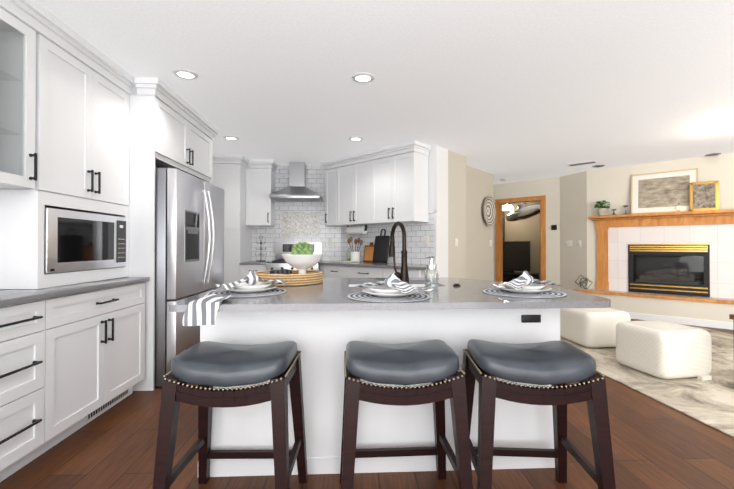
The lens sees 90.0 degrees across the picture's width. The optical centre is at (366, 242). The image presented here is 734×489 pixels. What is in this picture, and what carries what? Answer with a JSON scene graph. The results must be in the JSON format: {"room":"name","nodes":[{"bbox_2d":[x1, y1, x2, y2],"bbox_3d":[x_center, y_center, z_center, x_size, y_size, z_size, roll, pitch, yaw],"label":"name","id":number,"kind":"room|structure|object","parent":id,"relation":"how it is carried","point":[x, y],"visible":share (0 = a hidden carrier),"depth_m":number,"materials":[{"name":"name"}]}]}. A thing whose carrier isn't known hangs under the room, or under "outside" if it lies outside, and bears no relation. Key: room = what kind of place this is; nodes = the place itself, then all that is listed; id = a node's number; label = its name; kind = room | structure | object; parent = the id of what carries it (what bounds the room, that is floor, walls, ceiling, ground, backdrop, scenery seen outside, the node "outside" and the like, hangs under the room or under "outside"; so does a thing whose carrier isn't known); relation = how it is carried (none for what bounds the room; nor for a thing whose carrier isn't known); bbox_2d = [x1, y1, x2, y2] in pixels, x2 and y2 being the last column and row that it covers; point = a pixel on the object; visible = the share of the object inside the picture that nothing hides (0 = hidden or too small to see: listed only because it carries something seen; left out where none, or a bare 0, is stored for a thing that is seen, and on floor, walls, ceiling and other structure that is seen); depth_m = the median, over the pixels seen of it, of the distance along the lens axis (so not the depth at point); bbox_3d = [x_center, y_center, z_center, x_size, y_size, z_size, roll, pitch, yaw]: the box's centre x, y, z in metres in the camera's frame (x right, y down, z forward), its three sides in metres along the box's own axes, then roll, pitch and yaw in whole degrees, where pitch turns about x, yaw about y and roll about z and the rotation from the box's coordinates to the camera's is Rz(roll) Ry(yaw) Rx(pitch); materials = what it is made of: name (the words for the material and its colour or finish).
{"room":"kitchen","nodes":[
{"label":"kitchen","id":0,"kind":"room"},
{"bbox_2d":[0,20,131,215],"bbox_3d":[-2.101,-0.742,2.510,0.427,1.007,0.850,0,0,-2],"label":"upper cabinet","id":1,"kind":"object","parent":0,"relation":"attached to","point":[84,87],"depth_m":2.38,"materials":[{"name":"white wood"}]},
{"bbox_2d":[44,208,125,273],"bbox_3d":[-2.086,-0.011,2.505,0.423,0.385,0.756,0,0,-2],"label":"microwave","id":2,"kind":"object","parent":1,"relation":"in","point":[76,241],"visible":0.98,"depth_m":2.41,"materials":[{"name":"silver metal"}]},
{"bbox_2d":[0,319,733,488],"bbox_3d":[2.946,1.214,4.817,11.600,0.030,14.500,0,0,-2],"label":"floor","id":3,"kind":"structure","parent":0,"point":[657,444],"depth_m":2.00,"materials":[{"name":"brown wood"}]},
{"bbox_2d":[0,297,59,481],"bbox_3d":[-2.004,0.734,1.755,0.596,0.884,0.498,0,0,-2],"label":"base cabinet","id":4,"kind":"object","parent":3,"relation":"on","point":[30,333],"depth_m":1.86,"materials":[{"name":"white wood"}]},
{"bbox_2d":[60,281,144,441],"bbox_3d":[-2.033,0.739,2.417,0.596,0.884,0.950,0,0,-2],"label":"base cabinet","id":5,"kind":"object","parent":3,"relation":"on","point":[72,358],"depth_m":2.38,"materials":[{"name":"white wood"}]},
{"bbox_2d":[0,277,149,308],"bbox_3d":[-1.998,0.278,1.954,0.627,0.030,1.896,0,0,-2],"label":"countertop","id":6,"kind":"structure","parent":5,"relation":"on","point":[7,296],"depth_m":2.08,"materials":[{"name":"grey stone"}]},
{"bbox_2d":[128,77,218,390],"bbox_3d":[-2.034,-0.060,3.565,0.691,2.498,1.348,0,0,-2],"label":"surround","id":7,"kind":"object","parent":3,"relation":"on","point":[169,127],"visible":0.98,"depth_m":2.96,"materials":[{"name":"white wood"}]},
{"bbox_2d":[154,167,223,386],"bbox_3d":[-1.930,0.277,3.566,0.848,1.825,1.150,0,0,-2],"label":"fridge","id":8,"kind":"object","parent":3,"relation":"on","point":[189,235],"visible":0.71,"depth_m":3.10,"materials":[{"name":"silver metal"}]},
{"bbox_2d":[153,341,307,488],"bbox_3d":[-0.557,0.815,1.600,0.528,0.719,0.468,0,0,0],"label":"stool","id":9,"kind":"object","parent":3,"relation":"on","point":[205,366],"visible":1,"depth_m":1.44,"materials":[{"name":"grey leather"}]},
{"bbox_2d":[212,154,251,283],"bbox_3d":[-2.182,-0.043,5.705,0.682,2.498,0.692,0,0,-2],"label":"pantry","id":10,"kind":"object","parent":3,"relation":"on","point":[229,174],"visible":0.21,"depth_m":5.43,"materials":[{"name":"white"}]},
{"bbox_2d":[239,261,271,279],"bbox_3d":[-1.692,0.749,5.726,0.397,0.914,0.681,0,0,-2],"label":"base cabinet","id":11,"kind":"object","parent":3,"relation":"on","point":[247,267],"visible":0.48,"depth_m":5.42,"materials":[{"name":"white wood"}]},
{"bbox_2d":[266,242,321,270],"bbox_3d":[-1.109,0.583,5.704,0.760,1.205,0.769,0,0,-2],"label":"range","id":12,"kind":"object","parent":3,"relation":"on","point":[279,262],"visible":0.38,"depth_m":6.01,"materials":[{"name":"silver metal"}]},
{"bbox_2d":[319,265,326,277],"bbox_3d":[-0.609,0.765,5.858,0.523,0.884,0.611,0,-1,42],"label":"base cabinet","id":13,"kind":"object","parent":3,"relation":"on","point":[323,268],"depth_m":5.47,"materials":[{"name":"white wood"}]},
{"bbox_2d":[327,265,350,277],"bbox_3d":[-0.233,0.762,5.514,0.598,0.884,0.611,0,-1,42],"label":"base cabinet","id":14,"kind":"object","parent":3,"relation":"on","point":[330,269],"depth_m":5.26,"materials":[{"name":"white wood"}]},
{"bbox_2d":[351,265,382,277],"bbox_3d":[0.165,0.759,5.149,0.717,0.884,0.611,0,-1,42],"label":"base cabinet","id":15,"kind":"object","parent":3,"relation":"on","point":[357,271],"depth_m":4.91,"materials":[{"name":"white wood"}]},
{"bbox_2d":[320,261,425,268],"bbox_3d":[0.038,0.303,5.245,2.310,0.030,0.646,0,-1,42],"label":"countertop","id":16,"kind":"structure","parent":15,"relation":"on","point":[370,265],"depth_m":4.86,"materials":[{"name":"grey stone"}]},
{"bbox_2d":[347,236,362,261],"bbox_3d":[-0.183,0.093,5.667,0.239,0.395,0.148,0,0,-2],"label":"utensil crock","id":17,"kind":"object","parent":16,"relation":"on","point":[355,255],"visible":0.94,"depth_m":5.64,"materials":[{"name":"white ceramic"}]},
{"bbox_2d":[363,242,373,261],"bbox_3d":[0.054,0.141,5.604,0.250,0.300,0.026,0,-10,43],"label":"cutting board","id":18,"kind":"object","parent":16,"relation":"on","point":[368,252],"visible":0.85,"depth_m":5.61,"materials":[{"name":"brown wood"}]},
{"bbox_2d":[373,229,389,262],"bbox_3d":[0.215,0.040,5.418,0.270,0.505,0.022,0,-11,43],"label":"cutting board","id":19,"kind":"object","parent":16,"relation":"on","point":[381,249],"visible":1,"depth_m":5.40,"materials":[{"name":"black wood"}]},
{"bbox_2d":[200,308,559,476],"bbox_3d":[0.070,0.738,2.342,1.879,0.883,0.922,0,0,-2],"label":"kitchen island","id":20,"kind":"object","parent":3,"relation":"on","point":[321,339],"visible":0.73,"depth_m":1.89,"materials":[{"name":"white wood"}]},
{"bbox_2d":[169,277,610,311],"bbox_3d":[0.143,0.280,2.217,2.042,0.030,1.274,0,0,-2],"label":"island countertop","id":21,"kind":"structure","parent":20,"relation":"on","point":[328,294],"depth_m":1.66,"materials":[{"name":"grey stone"}]},
{"bbox_2d":[183,293,232,325],"bbox_3d":[-0.690,0.291,1.627,0.170,0.108,0.207,0,0,-4],"label":"napkin","id":22,"kind":"object","parent":21,"relation":"on","point":[202,311],"visible":1,"depth_m":1.54,"materials":[{"name":"white fabric"}]},
{"bbox_2d":[206,288,286,297],"bbox_3d":[-0.632,0.260,1.946,0.406,0.004,0.406,0,0,-2],"label":"placemat","id":23,"kind":"object","parent":21,"relation":"on","point":[226,293],"visible":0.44,"depth_m":1.87,"materials":[{"name":"grey fabric"}]},
{"bbox_2d":[223,282,276,292],"bbox_3d":[-0.623,0.239,1.966,0.280,0.038,0.280,0,0,-2],"label":"plates","id":24,"kind":"object","parent":23,"relation":"on","point":[245,287],"visible":0.85,"depth_m":1.89,"materials":[{"name":"white ceramic"}]},
{"bbox_2d":[215,270,288,289],"bbox_3d":[-0.609,0.188,1.960,0.207,0.084,0.391,0,-1,43],"label":"napkin","id":25,"kind":"object","parent":24,"relation":"on","point":[251,278],"visible":1,"depth_m":1.93,"materials":[{"name":"white fabric"}]},
{"bbox_2d":[255,270,322,285],"bbox_3d":[-0.528,0.230,2.464,0.468,0.072,0.490,0,0,18],"label":"rattan tray","id":26,"kind":"object","parent":21,"relation":"on","point":[310,277],"visible":0.81,"depth_m":2.27,"materials":[{"name":"beige wicker"}]},
{"bbox_2d":[270,269,291,273],"bbox_3d":[-0.592,0.218,2.523,0.140,0.066,0.102,0,0,-28],"label":"folded towel","id":27,"kind":"object","parent":26,"relation":"in","point":[284,271],"visible":0.44,"depth_m":2.49,"materials":[{"name":"black fabric"}]},
{"bbox_2d":[282,254,322,273],"bbox_3d":[-0.442,0.165,2.510,0.284,0.175,0.284,0,0,-2],"label":"pedestal bowl","id":28,"kind":"object","parent":26,"relation":"in","point":[302,264],"visible":0.67,"depth_m":2.42,"materials":[{"name":"white ceramic"}]},
{"bbox_2d":[291,242,312,254],"bbox_3d":[-0.442,0.066,2.511,0.150,0.148,0.161,0,0,-2],"label":"artichoke","id":29,"kind":"object","parent":28,"relation":"in","point":[303,248],"visible":0.69,"depth_m":2.46,"materials":[{"name":"green plant"}]},
{"bbox_2d":[349,284,424,286],"bbox_3d":[0.177,0.404,2.441,0.616,0.213,0.456,0,0,-2],"label":"sink","id":30,"kind":"object","parent":21,"relation":"in","point":[416,285],"depth_m":2.65,"materials":[{"name":"white"}]},
{"bbox_2d":[347,292,430,302],"bbox_3d":[0.105,0.259,1.793,0.406,0.004,0.406,0,0,-2],"label":"placemat","id":31,"kind":"object","parent":21,"relation":"on","point":[367,297],"visible":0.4,"depth_m":1.70,"materials":[{"name":"white fabric"}]},
{"bbox_2d":[362,285,418,296],"bbox_3d":[0.114,0.238,1.813,0.280,0.038,0.280,0,0,-2],"label":"plates","id":32,"kind":"object","parent":31,"relation":"on","point":[381,290],"visible":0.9,"depth_m":1.74,"materials":[{"name":"white ceramic"}]},
{"bbox_2d":[355,273,437,293],"bbox_3d":[0.127,0.187,1.800,0.207,0.084,0.391,0,-1,-42],"label":"napkin","id":33,"kind":"object","parent":32,"relation":"on","point":[392,280],"visible":0.98,"depth_m":1.77,"materials":[{"name":"white fabric"}]},
{"bbox_2d":[389,221,408,283],"bbox_3d":[0.176,0.066,2.229,0.103,0.397,0.231,0,0,-20],"label":"faucet","id":34,"kind":"object","parent":21,"relation":"on","point":[402,275],"visible":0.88,"depth_m":2.15,"materials":[{"name":"black metal"}]},
{"bbox_2d":[424,255,438,288],"bbox_3d":[0.371,0.168,2.115,0.080,0.192,0.080,0,0,-2],"label":"soap dispenser","id":35,"kind":"object","parent":21,"relation":"on","point":[431,266],"visible":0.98,"depth_m":2.10,"materials":[{"name":"clear glass"}]},
{"bbox_2d":[483,288,566,297],"bbox_3d":[0.820,0.260,1.929,0.406,0.004,0.406,0,0,-2],"label":"placemat","id":36,"kind":"object","parent":21,"relation":"on","point":[545,294],"visible":0.58,"depth_m":1.83,"materials":[{"name":"white fabric"}]},
{"bbox_2d":[496,283,552,293],"bbox_3d":[0.829,0.239,1.950,0.280,0.038,0.280,0,0,-2],"label":"plates","id":37,"kind":"object","parent":36,"relation":"on","point":[533,288],"visible":0.77,"depth_m":1.87,"materials":[{"name":"white ceramic"}]},
{"bbox_2d":[491,271,560,289],"bbox_3d":[0.844,0.188,1.942,0.391,0.084,0.207,0,-1,-32],"label":"napkin","id":38,"kind":"object","parent":37,"relation":"on","point":[524,278],"visible":1,"depth_m":1.92,"materials":[{"name":"white fabric"}]},
{"bbox_2d":[340,339,472,488],"bbox_3d":[0.143,0.815,1.617,0.528,0.719,0.468,0,0,-3],"label":"stool","id":39,"kind":"object","parent":3,"relation":"on","point":[435,362],"visible":1,"depth_m":1.45,"materials":[{"name":"grey leather"}]},
{"bbox_2d":[383,269,435,277],"bbox_3d":[0.605,0.756,4.746,0.724,0.884,0.611,0,-1,42],"label":"base cabinet","id":40,"kind":"object","parent":3,"relation":"on","point":[413,273],"depth_m":4.42,"materials":[{"name":"white wood"}]},
{"bbox_2d":[503,272,538,283],"bbox_3d":[3.420,0.981,9.132,1.510,0.500,0.400,0,-1,43],"label":"tv stand","id":41,"kind":"object","parent":3,"relation":"on","point":[507,277],"visible":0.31,"depth_m":8.87,"materials":[{"name":"black wood"}]},
{"bbox_2d":[503,241,530,272],"bbox_3d":[3.420,0.345,9.137,1.240,0.770,0.200,0,-1,43],"label":"screen","id":42,"kind":"object","parent":41,"relation":"on","point":[516,255],"visible":0.71,"depth_m":8.91,"materials":[{"name":"black"}]},
{"bbox_2d":[457,339,615,488],"bbox_3d":[0.703,0.815,1.619,0.528,0.719,0.468,0,0,4],"label":"stool","id":43,"kind":"object","parent":3,"relation":"on","point":[557,366],"visible":1,"depth_m":1.45,"materials":[{"name":"grey leather"}]},
{"bbox_2d":[560,327,733,437],"bbox_3d":[3.508,1.180,3.224,2.750,0.012,3.750,0,0,-5],"label":"rug","id":44,"kind":"object","parent":3,"relation":"on","point":[709,403],"visible":0.5,"depth_m":3.04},
{"bbox_2d":[560,308,630,347],"bbox_3d":[2.687,0.977,4.348,0.560,0.410,0.580,0,0,-6],"label":"ottoman","id":45,"kind":"object","parent":44,"relation":"on","point":[592,327],"visible":0.71,"depth_m":4.10,"materials":[{"name":"fabric"}]},
{"bbox_2d":[616,320,711,380],"bbox_3d":[2.715,0.965,3.378,0.550,0.420,0.540,0,0,-10],"label":"ottoman","id":46,"kind":"object","parent":44,"relation":"on","point":[662,349],"visible":1,"depth_m":3.17,"materials":[{"name":"fabric"}]},
{"bbox_2d":[729,314,733,323],"bbox_3d":[3.258,0.871,2.701,0.600,0.597,0.600,0,0,-7],"label":"side table","id":47,"kind":"object","parent":44,"relation":"on","point":[731,316],"visible":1,"depth_m":2.95,"materials":[{"name":"brown wood"}]},
{"bbox_2d":[571,209,733,329],"bbox_3d":[4.793,0.367,5.508,3.035,1.673,0.307,0,-1,43],"label":"fireplace","id":48,"kind":"object","parent":3,"relation":"on","point":[618,234],"visible":0.96,"depth_m":5.64,"materials":[{"name":"beige tile"}]},
{"bbox_2d":[575,275,591,289],"bbox_3d":[3.774,0.685,6.395,0.222,0.250,0.238,0,0,-2],"label":"cube","id":49,"kind":"object","parent":48,"relation":"on","point":[583,281],"visible":1,"depth_m":6.39,"materials":[{"name":"black metal"}]},
{"bbox_2d":[594,200,609,215],"bbox_3d":[4.031,-0.598,6.276,0.263,0.267,0.160,0,0,-2],"label":"mantel plant","id":50,"kind":"object","parent":48,"relation":"on","point":[601,210],"visible":1,"depth_m":6.25,"materials":[{"name":"green plant"}]},
{"bbox_2d":[631,168,697,213],"bbox_3d":[4.658,-0.796,5.773,0.820,0.660,0.026,0,-8,42],"label":"picture","id":51,"kind":"object","parent":48,"relation":"on","point":[663,192],"visible":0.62,"depth_m":5.77,"materials":[{"name":"white"}]},
{"bbox_2d":[628,244,709,296],"bbox_3d":[4.822,0.411,5.890,0.989,0.788,0.370,0,-1,43],"label":"fireplace insert","id":52,"kind":"object","parent":48,"relation":"attached to","point":[677,269],"visible":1,"depth_m":5.83,"materials":[{"name":"black"}]},
{"bbox_2d":[690,180,718,210],"bbox_3d":[4.948,-0.686,5.389,0.315,0.430,0.026,0,-6,43],"label":"picture","id":53,"kind":"object","parent":48,"relation":"on","point":[704,196],"visible":0.9,"depth_m":5.38,"materials":[{"name":"gold metal"}]},
{"bbox_2d":[35,0,733,184],"bbox_3d":[2.946,-1.316,4.837,11.600,0.030,14.500,0,0,-2],"label":"ceiling","id":54,"kind":"structure","parent":0,"point":[517,90],"depth_m":2.83,"materials":[{"name":"white paint"}]},
{"bbox_2d":[172,69,198,79],"bbox_3d":[-1.415,-1.310,2.864,0.184,0.012,0.184,0,0,-2],"label":"recessed light","id":55,"kind":"object","parent":54,"relation":"in","point":[185,73],"visible":1,"depth_m":2.85,"materials":[{"name":"white"}]},
{"bbox_2d":[223,136,238,139],"bbox_3d":[-1.686,-1.297,4.554,0.184,0.012,0.184,0,0,-2],"label":"recessed light","id":56,"kind":"object","parent":54,"relation":"in","point":[230,137],"visible":1,"depth_m":4.53,"materials":[{"name":"white"}]},
{"bbox_2d":[348,136,362,140],"bbox_3d":[-0.139,-1.297,4.582,0.184,0.012,0.184,0,0,-2],"label":"recessed light","id":57,"kind":"object","parent":54,"relation":"in","point":[354,138],"visible":0.98,"depth_m":4.57,"materials":[{"name":"white"}]},
{"bbox_2d":[352,72,374,82],"bbox_3d":[-0.031,-1.310,2.923,0.184,0.012,0.184,0,0,-2],"label":"recessed light","id":58,"kind":"object","parent":54,"relation":"in","point":[362,77],"visible":1,"depth_m":2.91,"materials":[{"name":"white"}]},
{"bbox_2d":[503,203,525,210],"bbox_3d":[3.602,-1.049,9.501,1.216,0.429,1.162,0,0,-2],"label":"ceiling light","id":59,"kind":"object","parent":54,"relation":"hanging from","point":[506,206],"visible":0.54,"depth_m":9.41,"materials":[{"name":"white"}]},
{"bbox_2d":[506,202,539,220],"bbox_3d":[3.870,-0.795,8.790,0.342,0.467,1.340,0,-13,-32],"label":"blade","id":60,"kind":"object","parent":59,"relation":"hanging from","point":[522,212],"visible":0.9,"depth_m":8.81,"materials":[{"name":"brown wood"}]},
{"bbox_2d":[567,161,597,165],"bbox_3d":[3.497,-1.288,5.962,0.400,0.010,0.160,0,-1,43],"label":"ceiling vent","id":61,"kind":"object","parent":54,"relation":"in","point":[583,163],"visible":1,"depth_m":5.93,"materials":[{"name":"white metal"}]},
{"bbox_2d":[704,153,720,155],"bbox_3d":[5.067,-1.291,5.379,0.184,0.012,0.184,0,0,-2],"label":"recessed light","id":62,"kind":"object","parent":54,"relation":"in","point":[711,154],"visible":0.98,"depth_m":5.36,"materials":[{"name":"silver metal"}]},
{"bbox_2d":[362,145,447,277],"bbox_3d":[0.350,-0.046,5.511,1.519,2.500,1.308,0,0,-2],"label":"wall","id":63,"kind":"structure","parent":0,"point":[438,179],"depth_m":4.96,"materials":[{"name":"white paint"}]},
{"bbox_2d":[320,140,430,234],"bbox_3d":[0.061,-0.715,5.399,1.826,1.160,0.393,0,-1,43],"label":"upper cabinet","id":64,"kind":"object","parent":63,"relation":"attached to","point":[385,185],"visible":1,"depth_m":5.13,"materials":[{"name":"white wood"}]},
{"bbox_2d":[341,211,436,263],"bbox_3d":[0.242,-0.068,5.503,1.846,0.716,0.009,0,-1,43],"label":"wall tile","id":65,"kind":"structure","parent":63,"relation":"attached to","point":[418,251],"depth_m":5.18,"materials":[{"name":"white tile"}]},
{"bbox_2d":[424,236,428,245],"bbox_3d":[0.809,-0.030,4.975,0.075,0.130,0.008,0,-1,43],"label":"outlet","id":66,"kind":"object","parent":65,"relation":"attached to","point":[426,240],"visible":1,"depth_m":4.97,"materials":[{"name":"white plastic"}]},
{"bbox_2d":[448,150,493,280],"bbox_3d":[0.974,-0.040,6.293,2.827,2.500,2.812,0,0,-2],"label":"wall block","id":67,"kind":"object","parent":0,"point":[470,191],"visible":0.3,"depth_m":6.13,"materials":[{"name":"beige paint"}]},
{"bbox_2d":[483,196,495,225],"bbox_3d":[2.199,-0.576,6.635,0.056,0.536,0.536,0,-1,43],"label":"wall basket","id":68,"kind":"object","parent":67,"relation":"attached to","point":[489,209],"visible":1,"depth_m":6.67,"materials":[{"name":"beige wicker"}]},
{"bbox_2d":[505,201,539,283],"bbox_3d":[4.138,-0.015,9.608,4.741,2.500,5.191,0,0,-2],"label":"wall","id":69,"kind":"structure","parent":0,"point":[527,229],"depth_m":9.79,"materials":[{"name":"brown paint"}]},
{"bbox_2d":[503,211,504,240],"bbox_3d":[3.578,-0.434,10.387,0.640,0.950,0.017,0,-1,43],"label":"poster","id":70,"kind":"object","parent":69,"relation":"attached to","point":[503,225],"visible":0.14,"depth_m":10.18,"materials":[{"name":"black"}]},
{"bbox_2d":[493,177,559,286],"bbox_3d":[2.482,-0.024,8.354,3.530,2.500,0.120,0,-1,43],"label":"wall","id":71,"kind":"structure","parent":0,"point":[549,188],"depth_m":7.26,"materials":[{"name":"beige paint"}]},
{"bbox_2d":[495,195,545,284],"bbox_3d":[3.210,0.138,7.672,1.024,2.165,0.140,0,-1,43],"label":"door frame","id":72,"kind":"structure","parent":71,"relation":"attached to","point":[499,242],"depth_m":7.81,"materials":[{"name":"brown wood"}]},
{"bbox_2d":[551,225,556,229],"bbox_3d":[3.660,-0.303,7.177,0.112,0.112,0.024,0,-1,43],"label":"thermostat","id":73,"kind":"object","parent":71,"relation":"attached to","point":[553,227],"visible":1,"depth_m":7.17,"materials":[{"name":"black plastic"}]},
{"bbox_2d":[560,171,586,289],"bbox_3d":[4.002,-0.036,6.873,0.496,2.500,0.681,0,0,-2],"label":"wall","id":74,"kind":"structure","parent":0,"point":[573,219],"depth_m":6.81,"materials":[{"name":"beige paint"}]},
{"bbox_2d":[566,241,571,246],"bbox_3d":[3.799,0.015,6.905,0.009,0.115,0.150,0,0,-16],"label":"light switch","id":75,"kind":"object","parent":74,"relation":"attached to","point":[568,243],"visible":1,"depth_m":6.90,"materials":[{"name":"white plastic"}]},
{"bbox_2d":[587,153,733,288],"bbox_3d":[5.835,-0.049,5.108,4.754,2.500,0.500,0,-1,43],"label":"wall","id":76,"kind":"structure","parent":0,"point":[612,186],"depth_m":6.15,"materials":[{"name":"beige paint"}]},
{"bbox_3d":[-1.536,-0.041,6.153,2.200,2.500,0.140,0,0,-2],"label":"wall","id":77,"kind":"structure","parent":0,"visible":0},
{"bbox_2d":[246,159,277,226],"bbox_3d":[-1.677,-0.782,5.875,0.437,1.018,0.395,0,0,-2],"label":"upper cabinet","id":78,"kind":"object","parent":77,"relation":"attached to","point":[260,188],"visible":1,"depth_m":5.74,"materials":[{"name":"white wood"}]},
{"bbox_2d":[269,162,321,201],"bbox_3d":[-1.117,-0.988,5.851,0.762,0.604,0.490,0,0,-2],"label":"range hood","id":79,"kind":"object","parent":77,"relation":"attached to","point":[297,190],"visible":1,"depth_m":5.81,"materials":[{"name":"silver metal"}]},
{"bbox_2d":[251,165,340,260],"bbox_3d":[-1.170,-0.498,6.098,1.474,1.585,0.007,0,0,-2],"label":"wall tile","id":80,"kind":"structure","parent":77,"relation":"attached to","point":[315,178],"depth_m":6.09,"materials":[{"name":"white tile"}]},
{"bbox_2d":[281,212,319,235],"bbox_3d":[-1.103,-0.312,6.092,0.628,0.408,0.008,0,0,-2],"label":"wall tile","id":81,"kind":"structure","parent":77,"relation":"attached to","point":[300,223],"depth_m":6.09,"materials":[{"name":"tile"}]},
{"bbox_3d":[-2.376,-0.074,1.762,0.140,2.500,8.840,0,0,-2],"label":"wall","id":82,"kind":"structure","parent":0,"visible":0},
{"bbox_2d":[0,7,36,188],"bbox_3d":[-2.055,-0.753,1.611,0.480,0.895,0.900,0,0,-2],"label":"upper cabinet","id":83,"kind":"object","parent":82,"relation":"attached to","point":[18,162],"visible":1,"depth_m":2.04,"materials":[{"name":"white wood"}]}
]}

